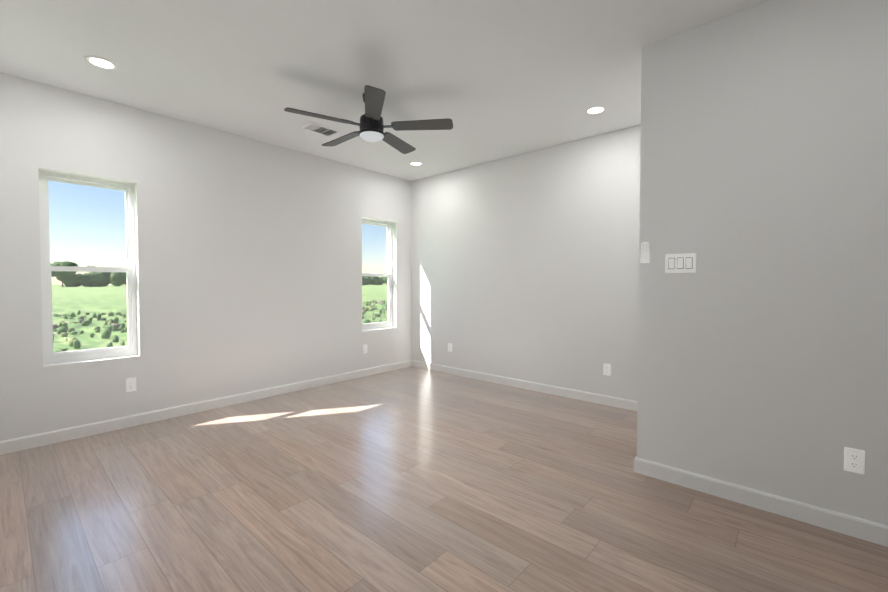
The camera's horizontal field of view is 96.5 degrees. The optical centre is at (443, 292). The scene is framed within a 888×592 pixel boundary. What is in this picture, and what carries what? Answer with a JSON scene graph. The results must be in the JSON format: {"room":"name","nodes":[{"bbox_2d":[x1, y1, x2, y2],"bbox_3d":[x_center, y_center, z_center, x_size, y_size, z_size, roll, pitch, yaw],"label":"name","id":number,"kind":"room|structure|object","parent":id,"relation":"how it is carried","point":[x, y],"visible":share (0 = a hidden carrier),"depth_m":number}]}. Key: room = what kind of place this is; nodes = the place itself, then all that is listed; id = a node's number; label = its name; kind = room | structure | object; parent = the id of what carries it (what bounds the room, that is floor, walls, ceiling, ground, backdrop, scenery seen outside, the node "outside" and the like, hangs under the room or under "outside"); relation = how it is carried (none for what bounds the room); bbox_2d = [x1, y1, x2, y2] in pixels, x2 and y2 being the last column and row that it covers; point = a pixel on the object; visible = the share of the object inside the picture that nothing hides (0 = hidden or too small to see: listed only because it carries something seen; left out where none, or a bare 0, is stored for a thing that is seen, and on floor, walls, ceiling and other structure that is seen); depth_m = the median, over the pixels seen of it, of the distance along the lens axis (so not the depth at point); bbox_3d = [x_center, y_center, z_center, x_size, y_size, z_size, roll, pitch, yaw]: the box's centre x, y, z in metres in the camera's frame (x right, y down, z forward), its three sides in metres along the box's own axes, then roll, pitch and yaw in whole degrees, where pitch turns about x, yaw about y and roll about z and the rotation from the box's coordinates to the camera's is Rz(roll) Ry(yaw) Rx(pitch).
{"room":"empty bedroom","nodes":[
{"label":"empty bedroom","id":0,"kind":"room"},
{"bbox_2d":[0,72,410,440],"bbox_3d":[-1.933,-0.241,4.370,0.160,2.740,4.500,1,2,42],"label":"wall","id":1,"kind":"structure","parent":0,"point":[248,264],"depth_m":3.77},
{"bbox_2d":[39,170,137,364],"bbox_3d":[-2.939,-0.195,3.295,0.073,1.500,0.594,1,2,42],"label":"window","id":2,"kind":"structure","parent":1,"relation":"in","point":[50,356],"depth_m":3.27},
{"bbox_2d":[126,377,135,391],"bbox_3d":[-2.693,0.792,3.410,0.009,0.115,0.070,1,2,42],"label":"electrical outlet","id":3,"kind":"object","parent":1,"relation":"attached to","point":[130,384],"visible":1,"depth_m":3.41},
{"bbox_2d":[0,360,411,454],"bbox_3d":[-1.857,1.082,4.355,0.014,0.095,4.150,1,2,42],"label":"baseboard","id":4,"kind":"structure","parent":1,"relation":"attached to","point":[37,440],"depth_m":3.63},
{"bbox_2d":[363,345,366,353],"bbox_3d":[-1.046,0.748,5.265,0.009,0.115,0.070,1,2,42],"label":"electrical outlet","id":5,"kind":"object","parent":1,"relation":"attached to","point":[364,348],"visible":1,"depth_m":5.25},
{"bbox_2d":[362,219,392,329],"bbox_3d":[-0.968,-0.248,5.514,0.073,1.500,0.598,1,2,42],"label":"window","id":6,"kind":"structure","parent":1,"relation":"in","point":[381,324],"depth_m":5.63},
{"bbox_2d":[0,0,768,180],"bbox_3d":[0.584,-1.617,2.103,6.890,0.120,4.500,1,2,42],"label":"ceiling","id":7,"kind":"structure","parent":0,"point":[493,80],"depth_m":2.72},
{"bbox_2d":[84,55,117,69],"bbox_3d":[-2.338,-1.568,2.706,0.176,0.007,0.176,1,2,42],"label":"recessed light","id":8,"kind":"object","parent":7,"relation":"in","point":[101,62],"visible":1,"depth_m":2.70},
{"bbox_2d":[299,121,341,136],"bbox_3d":[-1.204,-1.595,3.878,0.225,0.010,0.335,1,2,42],"label":"ceiling vent","id":9,"kind":"object","parent":7,"relation":"in","point":[318,128],"visible":1,"depth_m":3.86},
{"bbox_2d":[284,85,452,153],"bbox_3d":[-0.618,-1.404,3.216,1.212,0.360,1.271,1,2,42],"label":"ceiling fan","id":10,"kind":"object","parent":7,"relation":"hanging from","point":[371,126],"visible":1,"depth_m":3.11},
{"bbox_2d":[409,161,422,165],"bbox_3d":[-0.352,-1.622,4.981,0.176,0.007,0.176,1,2,42],"label":"recessed light","id":11,"kind":"object","parent":7,"relation":"in","point":[415,163],"visible":1,"depth_m":4.97},
{"bbox_2d":[585,106,605,114],"bbox_3d":[1.318,-1.586,3.445,0.176,0.007,0.176,1,2,42],"label":"recessed light","id":12,"kind":"object","parent":7,"relation":"in","point":[593,110],"visible":1,"depth_m":3.44},
{"bbox_2d":[0,366,887,591],"bbox_3d":[0.584,1.242,2.171,6.890,0.120,4.500,1,2,42],"label":"floor","id":13,"kind":"structure","parent":0,"point":[411,479],"depth_m":2.15},
{"bbox_2d":[411,125,640,400],"bbox_3d":[0.880,-0.250,4.775,3.510,2.740,0.160,1,2,42],"label":"wall","id":14,"kind":"structure","parent":0,"point":[524,266],"depth_m":4.51},
{"bbox_2d":[448,343,451,351],"bbox_3d":[0.079,0.745,5.397,0.070,0.115,0.009,1,2,42],"label":"electrical outlet","id":15,"kind":"object","parent":14,"relation":"attached to","point":[449,347],"visible":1,"depth_m":5.39},
{"bbox_2d":[412,360,636,410],"bbox_3d":[0.834,1.074,4.731,3.480,0.095,0.014,1,2,42],"label":"baseboard","id":16,"kind":"structure","parent":14,"relation":"attached to","point":[627,404],"depth_m":4.53},
{"bbox_2d":[603,364,610,375],"bbox_3d":[1.648,0.778,4.005,0.070,0.115,0.009,1,2,42],"label":"electrical outlet","id":17,"kind":"object","parent":14,"relation":"attached to","point":[607,369],"visible":1,"depth_m":4.00},
{"bbox_2d":[637,0,887,525],"bbox_3d":[2.898,-0.187,2.100,3.060,2.740,1.484,1,2,42],"label":"wall","id":18,"kind":"structure","parent":0,"point":[763,348],"depth_m":2.12},
{"bbox_2d":[640,242,649,262],"bbox_3d":[1.282,-0.256,2.525,0.052,0.131,0.022,1,2,42],"label":"remote","id":19,"kind":"object","parent":18,"relation":"attached to","point":[645,255],"visible":1,"depth_m":2.52},
{"bbox_2d":[665,253,695,272],"bbox_3d":[1.432,-0.179,2.400,0.163,0.115,0.013,1,2,42],"label":"switch plate","id":20,"kind":"object","parent":18,"relation":"attached to","point":[680,263],"visible":1,"depth_m":2.40},
{"bbox_2d":[634,456,887,546],"bbox_3d":[2.395,1.148,1.576,3.074,0.095,0.014,1,2,42],"label":"baseboard","id":21,"kind":"structure","parent":18,"relation":"attached to","point":[862,529],"depth_m":2.13},
{"bbox_2d":[844,447,864,474],"bbox_3d":[1.995,0.817,1.926,0.070,0.115,0.009,1,2,42],"label":"electrical outlet","id":22,"kind":"object","parent":18,"relation":"attached to","point":[854,460],"visible":1,"depth_m":1.92},
{"label":"outside","id":23,"kind":"structure","parent":0,"visible":0},
{"bbox_2d":[52,284,387,351],"bbox_3d":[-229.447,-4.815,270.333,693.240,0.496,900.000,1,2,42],"label":"ground","id":24,"kind":"structure","parent":23,"point":[89,308],"depth_m":24.03},
{"bbox_2d":[52,299,387,351],"bbox_3d":[-4.402,0.912,19.634,19.012,0.414,24.655,1,2,42],"label":"bushes","id":25,"kind":"object","parent":24,"relation":"on","point":[64,324],"depth_m":13.55}
]}

